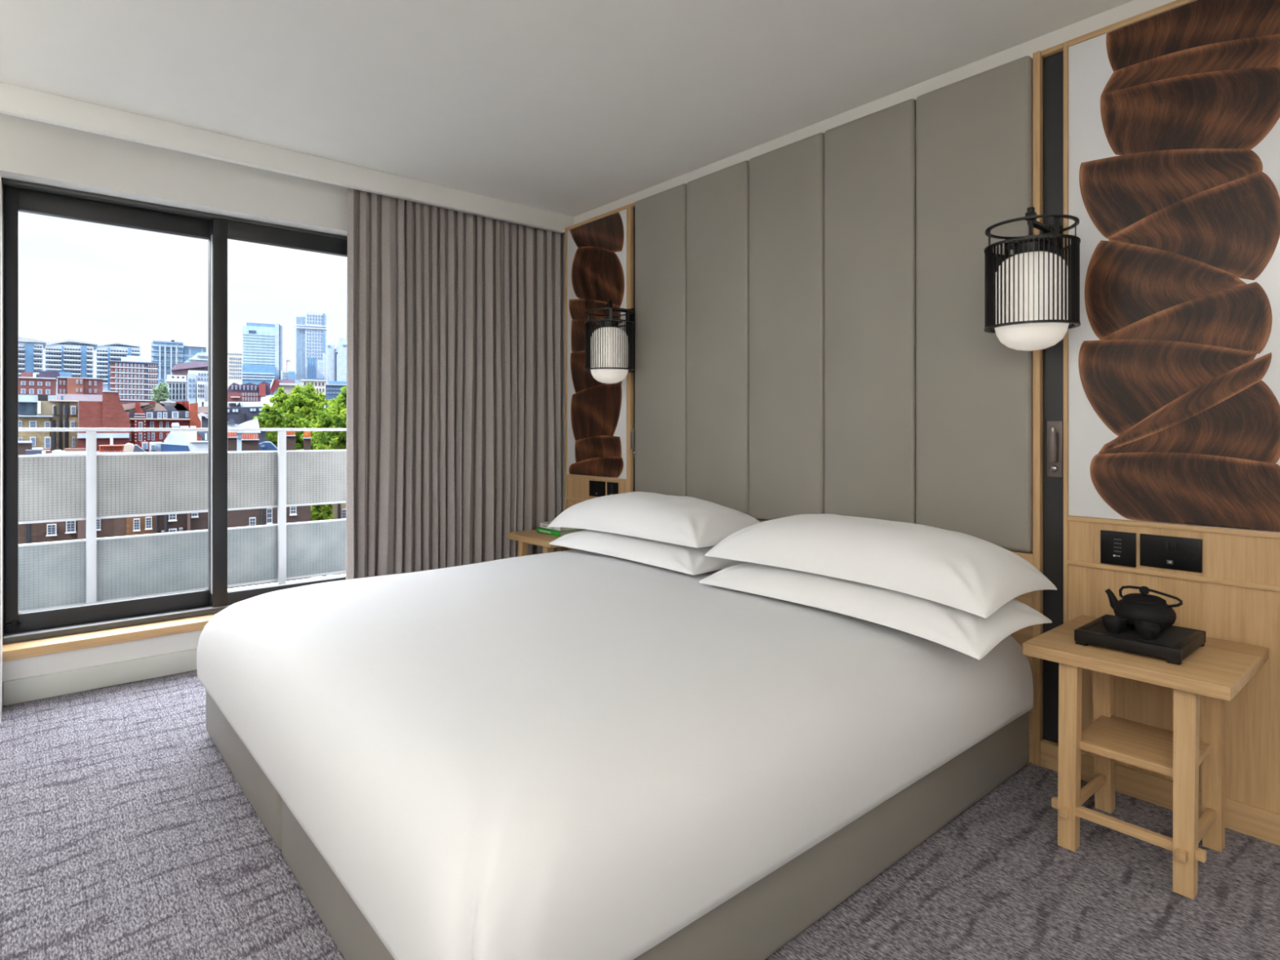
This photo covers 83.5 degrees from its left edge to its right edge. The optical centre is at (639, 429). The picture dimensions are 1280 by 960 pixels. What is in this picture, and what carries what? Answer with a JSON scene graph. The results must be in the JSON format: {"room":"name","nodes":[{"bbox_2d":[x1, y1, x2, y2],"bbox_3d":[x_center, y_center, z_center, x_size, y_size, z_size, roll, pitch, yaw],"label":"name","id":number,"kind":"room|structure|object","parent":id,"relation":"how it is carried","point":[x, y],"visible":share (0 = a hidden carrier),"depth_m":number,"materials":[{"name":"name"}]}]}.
{"room":"hotel room","nodes":[
{"label":"hotel room","id":0,"kind":"room"},
{"bbox_2d":[0,113,347,705],"bbox_3d":[-2.549,-0.053,3.161,5.070,2.606,0.255,0,0,-41],"label":"wall","id":1,"kind":"structure","parent":0,"point":[32,151],"depth_m":3.26,"materials":[{"name":"paint"}]},
{"bbox_2d":[0,175,2,724],"bbox_3d":[-2.638,0.077,2.753,0.283,2.105,0.246,0,0,-41],"label":"trim","id":2,"kind":"structure","parent":1,"relation":"attached to","point":[1,188],"depth_m":2.78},
{"bbox_2d":[3,648,197,706],"bbox_3d":[-2.461,1.081,3.059,5.070,0.098,0.013,0,0,-41],"label":"baseboard","id":3,"kind":"structure","parent":1,"relation":"attached to","point":[55,684],"depth_m":3.13,"materials":[{"name":"paint"}]},
{"bbox_2d":[2,613,215,661],"bbox_3d":[-1.665,0.925,3.902,2.703,0.041,0.262,0,0,-41],"label":"trim","id":4,"kind":"structure","parent":1,"relation":"attached to","point":[20,650],"depth_m":3.15,"materials":[{"name":"brown wood"}]},
{"bbox_2d":[0,177,347,644],"bbox_3d":[-2.113,-0.078,3.588,1.613,1.964,0.135,0,0,-41],"label":"window","id":5,"kind":"structure","parent":1,"relation":"in","point":[17,195],"depth_m":3.37,"materials":[{"name":"black metal"}]},
{"bbox_2d":[227,573,346,591],"bbox_3d":[-2.705,1.165,4.058,9.000,0.230,1.310,0,0,-41],"label":"floor","id":6,"kind":"structure","parent":0,"point":[340,575],"depth_m":5.07,"materials":[{"name":"white"}]},
{"bbox_2d":[17,427,346,613],"bbox_3d":[-2.885,0.532,4.577,7.404,1.085,0.062,0,0,-41],"label":"balustrade","id":7,"kind":"object","parent":6,"relation":"on","point":[90,486],"visible":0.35,"depth_m":4.50,"materials":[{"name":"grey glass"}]},
{"bbox_2d":[0,0,1133,217],"bbox_3d":[-0.452,-1.431,0.780,5.390,0.150,6.920,0,0,-41],"label":"ceiling","id":8,"kind":"structure","parent":0,"point":[571,108],"depth_m":2.67,"materials":[{"name":"paint"}]},
{"bbox_2d":[346,187,563,579],"bbox_3d":[-1.015,-0.096,4.193,1.378,2.428,0.128,0,0,-41],"label":"curtain","id":9,"kind":"object","parent":8,"relation":"hanging from","point":[455,411],"visible":0.8,"depth_m":4.10,"materials":[{"name":"grey fabric"}]},
{"bbox_2d":[0,670,1279,959],"bbox_3d":[-0.388,1.190,0.644,5.070,0.120,6.390,0,0,-41],"label":"floor","id":10,"kind":"structure","parent":0,"point":[126,833],"depth_m":1.83,"materials":[{"name":"carpet"}]},
{"bbox_2d":[506,529,566,556],"bbox_3d":[-0.450,0.862,4.122,0.471,0.533,0.456,0,0,-41],"label":"nightstand","id":11,"kind":"object","parent":10,"relation":"on","point":[524,538],"visible":0.08,"depth_m":4.03,"materials":[{"name":"brown wood"}]},
{"bbox_2d":[537,527,586,536],"bbox_3d":[-0.433,0.581,4.146,0.236,0.028,0.236,0,0,-41],"label":"book","id":12,"kind":"object","parent":11,"relation":"on","point":[553,532],"visible":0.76,"depth_m":4.04,"materials":[{"name":"green paper"}]},
{"bbox_2d":[539,520,579,531],"bbox_3d":[-0.426,0.551,4.140,0.224,0.030,0.210,0,0,-41],"label":"book","id":13,"kind":"object","parent":12,"relation":"on","point":[544,524],"visible":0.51,"depth_m":4.06,"materials":[{"name":"paper"}]},
{"bbox_2d":[205,689,1029,959],"bbox_3d":[-0.154,1.020,2.532,2.055,0.212,2.106,0,0,-41],"label":"bed","id":14,"kind":"object","parent":10,"relation":"on","point":[764,917],"visible":0.24,"depth_m":1.70,"materials":[{"name":"grey fabric"}]},
{"bbox_2d":[196,549,1033,959],"bbox_3d":[-0.163,0.737,2.521,2.096,0.344,2.188,0,0,-41],"label":"duvet","id":15,"kind":"object","parent":14,"relation":"on","point":[575,754],"visible":0.84,"depth_m":1.58,"materials":[{"name":"white fabric"}]},
{"bbox_2d":[549,529,747,574],"bbox_3d":[0.065,0.508,3.286,0.489,0.102,0.999,0,0,-41],"label":"pillow","id":16,"kind":"object","parent":15,"relation":"on","point":[681,558],"visible":0.62,"depth_m":3.01,"materials":[{"name":"white fabric"}]},
{"bbox_2d":[546,491,760,547],"bbox_3d":[0.063,0.396,3.373,0.489,0.196,1.068,0,0,-41],"label":"pillow","id":17,"kind":"object","parent":16,"relation":"on","point":[686,521],"visible":0.93,"depth_m":3.11,"materials":[{"name":"white fabric"}]},
{"bbox_2d":[699,562,1052,660],"bbox_3d":[0.731,0.525,2.395,0.489,0.140,1.019,0,0,-41],"label":"pillow","id":18,"kind":"object","parent":15,"relation":"on","point":[975,636],"visible":0.67,"depth_m":2.11,"materials":[{"name":"white fabric"}]},
{"bbox_2d":[705,513,1057,618],"bbox_3d":[0.768,0.404,2.453,0.499,0.193,1.039,0,0,-41],"label":"pillow","id":19,"kind":"object","parent":18,"relation":"on","point":[966,572],"visible":1,"depth_m":2.19,"materials":[{"name":"white fabric"}]},
{"bbox_2d":[1022,615,1268,899],"bbox_3d":[1.389,0.862,1.980,0.471,0.533,0.456,0,0,-41],"label":"nightstand","id":20,"kind":"object","parent":10,"relation":"on","point":[1215,672],"visible":0.98,"depth_m":1.91,"materials":[{"name":"brown wood"}]},
{"bbox_2d":[1074,613,1205,665],"bbox_3d":[1.381,0.575,1.983,0.262,0.040,0.242,0,0,-41],"label":"tray","id":21,"kind":"object","parent":20,"relation":"on","point":[1174,644],"visible":0.74,"depth_m":1.92,"materials":[{"name":"black wood"}]},
{"bbox_2d":[1101,615,1126,633],"bbox_3d":[1.302,0.537,1.972,0.057,0.038,0.057,0,0,-41],"label":"tea cup","id":22,"kind":"object","parent":21,"relation":"on","point":[1114,624],"visible":1,"depth_m":1.96,"materials":[{"name":"ceramic"}]},
{"bbox_2d":[1105,585,1182,631],"bbox_3d":[1.415,0.498,2.015,0.145,0.117,0.148,0,0,11],"label":"teapot","id":23,"kind":"object","parent":21,"relation":"on","point":[1143,606],"visible":0.88,"depth_m":1.98,"materials":[{"name":"metal"}]},
{"bbox_2d":[1133,621,1159,639],"bbox_3d":[1.350,0.537,1.910,0.057,0.038,0.057,0,0,-41],"label":"tea cup","id":24,"kind":"object","parent":21,"relation":"on","point":[1145,630],"visible":1,"depth_m":1.90,"materials":[{"name":"ceramic"}]},
{"bbox_2d":[1080,715,1210,777],"bbox_3d":[1.359,0.853,1.945,0.269,0.022,0.257,0,0,-41],"label":"shelf","id":25,"kind":"object","parent":20,"relation":"attached to","point":[1139,744],"depth_m":1.93,"materials":[{"name":"brown wood"}]},
{"bbox_2d":[563,0,1176,511],"bbox_3d":[1.517,-0.053,2.470,0.200,2.606,6.920,0,0,-41],"label":"wall","id":26,"kind":"structure","parent":0,"point":[1135,7],"depth_m":2.88,"materials":[{"name":"paint"}]},
{"bbox_2d":[0,81,573,233],"bbox_3d":[-2.356,-1.304,2.935,5.068,0.104,0.030,0,0,-41],"label":"trim","id":27,"kind":"structure","parent":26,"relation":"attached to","point":[12,97],"depth_m":3.37,"materials":[{"name":"white paint"}]},
{"bbox_2d":[564,204,633,550],"bbox_3d":[-0.240,-0.071,4.304,0.070,2.402,0.645,0,0,-41],"label":"wall panel","id":28,"kind":"object","parent":26,"relation":"attached to","point":[576,486],"visible":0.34,"depth_m":4.25,"materials":[{"name":"brown wood"}]},
{"bbox_2d":[567,208,626,479],"bbox_3d":[-0.264,-0.486,4.296,0.008,1.534,0.589,0,0,-41],"label":"artwork","id":29,"kind":"object","parent":28,"relation":"attached to","point":[597,249],"visible":0.84,"depth_m":4.32},
{"bbox_2d":[589,480,605,497],"bbox_3d":[-0.256,0.352,4.274,0.014,0.093,0.149,0,0,-41],"label":"double socket","id":30,"kind":"object","parent":28,"relation":"attached to","point":[597,488],"visible":0.94,"depth_m":4.26,"materials":[{"name":"black plastic"}]},
{"bbox_2d":[606,481,617,495],"bbox_3d":[-0.160,0.352,4.164,0.010,0.093,0.097,0,0,-41],"label":"switch plate","id":31,"kind":"object","parent":28,"relation":"attached to","point":[611,487],"visible":0.82,"depth_m":4.16,"materials":[{"name":"black plastic"}]},
{"bbox_2d":[631,201,635,491],"bbox_3d":[-0.013,-0.071,4.041,0.068,2.402,0.047,0,0,-41],"label":"strip","id":32,"kind":"object","parent":26,"relation":"attached to","point":[633,205],"visible":0.22,"depth_m":4.04,"materials":[{"name":"brown wood"}]},
{"bbox_2d":[584,300,635,383],"bbox_3d":[-0.153,-0.477,3.910,0.296,0.452,0.268,0,0,-2],"label":"wall lantern","id":33,"kind":"object","parent":32,"relation":"attached to","point":[610,350],"visible":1,"depth_m":3.83,"materials":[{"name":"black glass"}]},
{"bbox_2d":[631,424,635,457],"bbox_3d":[-0.035,0.065,4.022,0.036,0.187,0.048,0,0,-41],"label":"light","id":34,"kind":"object","parent":32,"relation":"attached to","point":[633,432],"visible":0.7,"depth_m":4.01,"materials":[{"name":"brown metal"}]},
{"bbox_2d":[635,50,1043,766],"bbox_3d":[0.678,-0.071,3.220,0.088,2.402,2.097,0,0,-41],"label":"headboard","id":35,"kind":"object","parent":26,"relation":"attached to","point":[811,338],"visible":0.71,"depth_m":2.91,"materials":[{"name":"grey fabric"}]},
{"bbox_2d":[1040,43,1063,772],"bbox_3d":[1.391,-0.071,2.405,0.068,2.402,0.068,0,0,-41],"label":"strip","id":36,"kind":"object","parent":26,"relation":"attached to","point":[1053,57],"visible":0.65,"depth_m":2.40,"materials":[{"name":"brown wood"}]},
{"bbox_2d":[983,206,1080,351],"bbox_3d":[1.252,-0.477,2.273,0.296,0.452,0.268,0,0,-2],"label":"wall lantern","id":37,"kind":"object","parent":36,"relation":"attached to","point":[1032,295],"visible":1,"depth_m":2.19,"materials":[{"name":"black metal"}]},
{"bbox_2d":[1046,421,1062,477],"bbox_3d":[1.372,0.065,2.383,0.036,0.187,0.048,0,0,-41],"label":"light","id":38,"kind":"object","parent":36,"relation":"attached to","point":[1054,428],"visible":1,"depth_m":2.38,"materials":[{"name":"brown metal"}]},
{"bbox_2d":[1063,0,1279,845],"bbox_3d":[1.621,-0.071,2.136,0.070,2.402,0.637,0,0,-41],"label":"wall panel","id":39,"kind":"object","parent":26,"relation":"attached to","point":[1235,597],"visible":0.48,"depth_m":2.08,"materials":[{"name":"brown wood"}]},
{"bbox_2d":[1100,529,1136,567],"bbox_3d":[1.492,0.370,2.240,0.010,0.105,0.095,0,0,-41],"label":"switch plate","id":40,"kind":"object","parent":39,"relation":"attached to","point":[1117,548],"visible":1,"depth_m":2.23,"materials":[{"name":"black plastic"}]},
{"bbox_2d":[1139,533,1202,573],"bbox_3d":[1.578,0.366,2.136,0.014,0.097,0.152,0,0,-41],"label":"double socket","id":41,"kind":"object","parent":39,"relation":"attached to","point":[1174,553],"visible":1,"depth_m":2.13,"materials":[{"name":"black plastic"}]},
{"bbox_2d":[1164,542,1168,550],"bbox_3d":[1.569,0.347,2.140,0.004,0.023,0.012,0,0,-41],"label":"rocker switch","id":42,"kind":"object","parent":41,"relation":"attached to","point":[1166,544],"depth_m":2.14,"materials":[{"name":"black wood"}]},
{"bbox_2d":[1170,542,1175,551],"bbox_3d":[1.580,0.347,2.127,0.004,0.023,0.012,0,0,-41],"label":"rocker switch","id":43,"kind":"object","parent":41,"relation":"attached to","point":[1172,544],"depth_m":2.13,"materials":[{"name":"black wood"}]},
{"bbox_2d":[1068,0,1279,533],"bbox_3d":[1.603,-0.486,2.120,0.008,1.534,0.610,0,0,-41],"label":"artwork","id":44,"kind":"object","parent":39,"relation":"attached to","point":[1174,114],"visible":1,"depth_m":2.13},
{"label":"outside","id":45,"kind":"structure","parent":0,"visible":0},
{"bbox_3d":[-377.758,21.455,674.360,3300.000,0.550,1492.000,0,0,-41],"label":"ground","id":46,"kind":"structure","parent":45,"visible":0},
{"bbox_2d":[17,336,46,377],"bbox_3d":[-202.959,-4.090,236.568,10.790,50.440,26.600,0,0,-41],"label":"apartment block","id":47,"kind":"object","parent":46,"relation":"on","point":[30,351],"visible":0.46,"depth_m":228.24,"materials":[{"name":"white concrete"}]},
{"bbox_2d":[17,440,50,455],"bbox_3d":[-33.058,10.890,39.052,1.470,20.480,5.669,0,0,-40],"label":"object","id":48,"kind":"structure","parent":46,"relation":"on","point":[24,447],"depth_m":37.84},
{"bbox_2d":[17,370,71,415],"bbox_3d":[-102.517,5.595,123.497,7.200,31.070,11.000,0,0,-40],"label":"brick block","id":49,"kind":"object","parent":46,"relation":"on","point":[46,384],"visible":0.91,"depth_m":119.92,"materials":[{"name":"red brick"}]},
{"bbox_2d":[17,395,78,453],"bbox_3d":[-61.247,8.830,74.249,4.790,24.600,9.500,0,0,-40],"label":"building","id":50,"kind":"structure","parent":46,"relation":"on","point":[33,411],"depth_m":71.96,"materials":[{"name":"beige brick"}]},
{"bbox_2d":[51,448,85,453],"bbox_3d":[-32.660,11.135,41.105,1.540,19.990,7.000,0,0,-38],"label":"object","id":51,"kind":"structure","parent":46,"relation":"on","point":[66,450],"depth_m":43.38,"materials":[{"name":"white"}]},
{"bbox_2d":[44,339,97,393],"bbox_3d":[-212.242,-5.665,267.792,15.140,53.590,26.600,0,0,-38],"label":"apartment block","id":52,"kind":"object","parent":46,"relation":"on","point":[75,357],"visible":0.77,"depth_m":258.31,"materials":[{"name":"white concrete"}]},
{"bbox_2d":[56,376,102,433],"bbox_3d":[-86.115,6.610,110.382,5.500,29.040,8.000,0,0,-38],"label":"brick block","id":53,"kind":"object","parent":46,"relation":"on","point":[80,388],"visible":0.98,"depth_m":107.84,"materials":[{"name":"red brick"}]},
{"bbox_2d":[77,391,129,451],"bbox_3d":[-55.234,8.665,73.947,4.090,24.930,11.404,0,0,-37],"label":"house","id":54,"kind":"structure","parent":46,"relation":"on","point":[109,412],"depth_m":70.27,"materials":[{"name":"red brick"}]},
{"bbox_2d":[96,444,124,452],"bbox_3d":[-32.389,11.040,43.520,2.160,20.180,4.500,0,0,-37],"label":"fence","id":55,"kind":"object","parent":46,"relation":"on","point":[113,446],"visible":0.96,"depth_m":44.00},
{"bbox_2d":[94,342,140,391],"bbox_3d":[-221.714,-7.365,304.542,15.680,56.990,26.600,0,0,-36],"label":"apartment block","id":56,"kind":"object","parent":46,"relation":"on","point":[104,353],"visible":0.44,"depth_m":293.06,"materials":[{"name":"white concrete"}]},
{"bbox_2d":[108,355,158,416],"bbox_3d":[-124.386,1.695,176.345,9.390,38.870,22.400,0,0,-35],"label":"block","id":57,"kind":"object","parent":46,"relation":"on","point":[135,379],"visible":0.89,"depth_m":167.55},
{"bbox_2d":[126,355,140,358],"bbox_3d":[-123.950,-17.365,175.674,2.750,0.750,8.000,0,0,-35],"label":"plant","id":58,"kind":"object","parent":57,"relation":"on","point":[130,357],"depth_m":172.37,"materials":[{"name":"white"}]},
{"bbox_2d":[120,357,146,362],"bbox_3d":[-123.877,-16.390,175.726,5.030,1.220,12.000,0,0,-35],"label":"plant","id":59,"kind":"object","parent":57,"relation":"on","point":[124,359],"depth_m":170.94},
{"bbox_2d":[123,441,148,452],"bbox_3d":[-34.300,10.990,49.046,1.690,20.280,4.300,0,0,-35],"label":"gabled house","id":60,"kind":"structure","parent":46,"relation":"on","point":[128,447],"depth_m":47.34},
{"bbox_2d":[151,382,170,402],"bbox_3d":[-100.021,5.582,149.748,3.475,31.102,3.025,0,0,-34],"label":"tree","id":61,"kind":"object","parent":46,"relation":"on","point":[161,393],"visible":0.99,"depth_m":149.21,"materials":[{"name":"green plant"}]},
{"bbox_2d":[122,400,201,451],"bbox_3d":[-56.288,8.880,84.463,7.710,24.500,9.000,0,0,-34],"label":"block","id":62,"kind":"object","parent":46,"relation":"on","point":[151,414],"visible":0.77,"depth_m":81.58,"materials":[{"name":"red brick"}]},
{"bbox_2d":[17,450,311,588],"bbox_3d":[-24.432,11.190,37.586,11.640,19.880,10.350,0,0,-34],"label":"building","id":63,"kind":"structure","parent":46,"relation":"on","point":[28,533],"depth_m":33.07,"materials":[{"name":"brown brick"}]},
{"bbox_2d":[149,442,190,451],"bbox_3d":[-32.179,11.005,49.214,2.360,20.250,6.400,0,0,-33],"label":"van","id":64,"kind":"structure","parent":46,"relation":"on","point":[153,446],"depth_m":47.12,"materials":[{"name":"metal"}]},
{"bbox_2d":[164,374,186,402],"bbox_3d":[-104.077,4.630,160.987,4.070,33.000,14.600,0,0,-33],"label":"office block","id":65,"kind":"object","parent":46,"relation":"on","point":[177,384],"visible":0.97,"depth_m":155.49,"materials":[{"name":"white concrete"}]},
{"bbox_2d":[151,340,206,402],"bbox_3d":[-191.491,-7.460,298.213,18.510,57.180,31.200,0,0,-33],"label":"office block","id":66,"kind":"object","parent":46,"relation":"on","point":[167,354],"visible":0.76,"depth_m":283.90,"materials":[{"name":"blue glass"}]},
{"bbox_2d":[164,422,208,451],"bbox_3d":[-36.906,10.305,58.478,3.210,21.650,7.700,0,0,-32],"label":"house","id":67,"kind":"structure","parent":46,"relation":"on","point":[188,437],"depth_m":55.80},
{"bbox_2d":[171,361,208,380],"bbox_3d":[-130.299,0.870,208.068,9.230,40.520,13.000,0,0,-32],"label":"curved roof","id":68,"kind":"structure","parent":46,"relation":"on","point":[179,369],"depth_m":202.70,"materials":[{"name":"purple"}]},
{"bbox_2d":[186,370,208,431],"bbox_3d":[-96.305,4.225,156.667,4.180,33.810,16.200,0,0,-32],"label":"office block","id":69,"kind":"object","parent":46,"relation":"on","point":[197,380],"visible":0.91,"depth_m":151.00,"materials":[{"name":"white concrete"}]},
{"bbox_2d":[197,401,208,440],"bbox_3d":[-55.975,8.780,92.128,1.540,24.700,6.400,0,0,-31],"label":"house","id":70,"kind":"structure","parent":46,"relation":"on","point":[202,406],"depth_m":90.30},
{"bbox_2d":[227,431,237,450],"bbox_3d":[-26.235,10.640,46.166,0.560,20.980,1.500,0,0,-30],"label":"chimney stack","id":71,"kind":"object","parent":46,"relation":"on","point":[232,440],"visible":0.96,"depth_m":45.67,"materials":[{"name":"brown brick"}]},
{"bbox_2d":[227,352,242,388],"bbox_3d":[-199.488,-8.060,352.290,7.420,58.380,10.300,0,0,-30],"label":"block","id":72,"kind":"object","parent":46,"relation":"on","point":[234,359],"visible":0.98,"depth_m":348.27,"materials":[{"name":"white concrete"}]},
{"bbox_2d":[227,418,260,450],"bbox_3d":[-43.330,9.980,77.512,4.040,22.300,8.400,0,0,-29],"label":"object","id":73,"kind":"structure","parent":46,"relation":"on","point":[253,423],"depth_m":74.48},
{"bbox_2d":[227,401,262,407],"bbox_3d":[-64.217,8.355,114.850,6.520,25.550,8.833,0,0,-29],"label":"building roof","id":74,"kind":"structure","parent":46,"relation":"on","point":[230,404],"depth_m":112.05,"materials":[{"name":"white"}]},
{"bbox_2d":[228,403,235,406],"bbox_3d":[-63.022,-3.815,110.953,1.000,0.550,0.866,0,0,-29],"label":"roof vent","id":75,"kind":"object","parent":74,"relation":"attached to","point":[229,404],"depth_m":110.61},
{"bbox_2d":[261,395,276,406],"bbox_3d":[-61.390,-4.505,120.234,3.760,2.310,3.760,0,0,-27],"label":"building","id":76,"kind":"structure","parent":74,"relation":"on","point":[265,400],"depth_m":118.47,"materials":[{"name":"white"}]},
{"bbox_2d":[227,406,270,444],"bbox_3d":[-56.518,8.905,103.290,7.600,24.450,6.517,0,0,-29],"label":"slate roof","id":77,"kind":"structure","parent":46,"relation":"on","point":[239,415],"depth_m":100.81,"materials":[{"name":"grey stone"}]},
{"bbox_2d":[227,381,270,401],"bbox_3d":[-80.971,5.595,148.455,7.800,31.070,9.800,0,0,-29],"label":"block","id":78,"kind":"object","parent":46,"relation":"on","point":[248,392],"visible":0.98,"depth_m":145.00,"materials":[{"name":"red brick"}]},
{"bbox_2d":[240,433,259,450],"bbox_3d":[-25.346,10.695,46.660,1.020,20.870,1.500,0,0,-29],"label":"chimney stack","id":79,"kind":"object","parent":46,"relation":"on","point":[249,442],"visible":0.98,"depth_m":46.22,"materials":[{"name":"brown brick"}]},
{"bbox_2d":[242,322,282,401],"bbox_3d":[-206.207,-17.785,385.522,25.040,77.830,25.600,0,0,-28],"label":"glass tower","id":80,"kind":"structure","parent":46,"relation":"on","point":[262,343],"depth_m":379.43,"materials":[{"name":"blue glass"}]},
{"bbox_2d":[270,378,300,415],"bbox_3d":[-83.731,4.760,169.165,6.590,32.740,10.500,0,0,-27],"label":"gabled house","id":81,"kind":"structure","parent":46,"relation":"on","point":[288,384],"depth_m":165.56,"materials":[{"name":"white"}]},
{"bbox_2d":[280,369,295,383],"bbox_3d":[-186.273,-4.990,379.778,6.790,52.240,10.000,0,0,-26],"label":"office block","id":82,"kind":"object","parent":46,"relation":"on","point":[290,375],"visible":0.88,"depth_m":376.39,"materials":[{"name":"blue glass"}]},
{"bbox_2d":[286,431,295,450],"bbox_3d":[-23.267,10.565,47.731,0.640,21.130,1.500,0,0,-26],"label":"chimney stack","id":83,"kind":"object","parent":46,"relation":"on","point":[291,438],"visible":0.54,"depth_m":47.24,"materials":[{"name":"brown brick"}]},
{"bbox_2d":[253,382,330,450],"bbox_3d":[-37.717,7.904,78.747,8.545,26.464,8.664,0,0,-26],"label":"tree","id":84,"kind":"object","parent":46,"relation":"on","point":[303,405],"visible":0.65,"depth_m":77.90,"materials":[{"name":"green plant"}]},
{"bbox_2d":[302,431,311,449],"bbox_3d":[-22.340,10.620,48.172,0.480,21.020,1.500,0,0,-25],"label":"chimney stack","id":85,"kind":"object","parent":46,"relation":"on","point":[307,441],"visible":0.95,"depth_m":47.65,"materials":[{"name":"brown brick"}]},
{"bbox_2d":[295,305,327,386],"bbox_3d":[-195.540,-26.265,426.952,16.950,94.790,20.800,0,0,-25],"label":"glass tower","id":86,"kind":"structure","parent":46,"relation":"on","point":[311,328],"depth_m":417.95,"materials":[{"name":"blue glass"}]},
{"bbox_2d":[301,377,325,506],"bbox_3d":[-91.813,3.470,201.905,6.160,35.320,14.400,0,0,-24],"label":"block","id":87,"kind":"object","parent":46,"relation":"on","point":[319,384],"visible":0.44,"depth_m":196.18,"materials":[{"name":"white concrete"}]},
{"bbox_2d":[305,377,324,380],"bbox_3d":[-91.304,-13.860,201.257,4.770,0.660,6.000,0,0,-24],"label":"roof","id":88,"kind":"object","parent":87,"relation":"on","point":[305,378],"depth_m":198.39,"materials":[{"name":"blue"}]},
{"bbox_2d":[311,503,333,576],"bbox_3d":[-23.366,12.750,52.453,2.340,16.765,2.964,0,0,-24],"label":"tree","id":89,"kind":"object","parent":46,"relation":"on","point":[318,512],"visible":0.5,"depth_m":51.74,"materials":[{"name":"green plant"}]},
{"bbox_2d":[311,386,346,449],"bbox_3d":[-26.489,8.538,62.525,4.885,25.193,6.682,0,0,-23],"label":"tree","id":90,"kind":"object","parent":46,"relation":"on","point":[335,416],"visible":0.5,"depth_m":60.70,"materials":[{"name":"green plant"}]},
{"bbox_2d":[325,381,346,406],"bbox_3d":[-95.584,3.035,227.484,7.730,36.190,14.500,0,0,-23],"label":"office block","id":91,"kind":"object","parent":46,"relation":"on","point":[332,389],"visible":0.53,"depth_m":220.78,"materials":[{"name":"blue glass"}]},
{"bbox_2d":[327,337,346,384],"bbox_3d":[-173.088,-15.825,412.453,12.090,73.910,15.400,0,0,-23],"label":"glass tower","id":92,"kind":"structure","parent":46,"relation":"on","point":[341,349],"depth_m":406.58,"materials":[{"name":"glass"}]},
{"bbox_2d":[333,502,346,575],"bbox_3d":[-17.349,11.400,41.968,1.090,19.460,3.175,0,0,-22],"label":"brick house","id":93,"kind":"structure","parent":46,"relation":"on","point":[339,509],"depth_m":40.54,"materials":[{"name":"brown brick"}]},
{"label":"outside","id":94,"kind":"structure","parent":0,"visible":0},
{"bbox_2d":[258,441,303,450],"bbox_3d":[-25.737,1.520,51.922,3.510,1.280,4.100,0,0,-27],"label":"house","id":95,"kind":"structure","parent":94,"point":[265,446],"depth_m":49.72,"materials":[{"name":"blue"}]},
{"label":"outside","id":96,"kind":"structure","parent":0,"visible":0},
{"bbox_2d":[184,351,208,362],"bbox_3d":[-146.222,-20.355,234.555,9.750,9.390,15.200,0,0,-32],"label":"stepped building","id":97,"kind":"structure","parent":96,"point":[199,357],"depth_m":229.91,"materials":[{"name":"white concrete"}]},
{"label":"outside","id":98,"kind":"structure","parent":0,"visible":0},
{"bbox_2d":[285,324,295,373],"bbox_3d":[-175.092,-40.426,359.645,4.773,24.098,2.000,0,0,-26],"label":"tower crane","id":99,"kind":"object","parent":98,"point":[286,358],"visible":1,"depth_m":359.06,"materials":[{"name":"white metal"}]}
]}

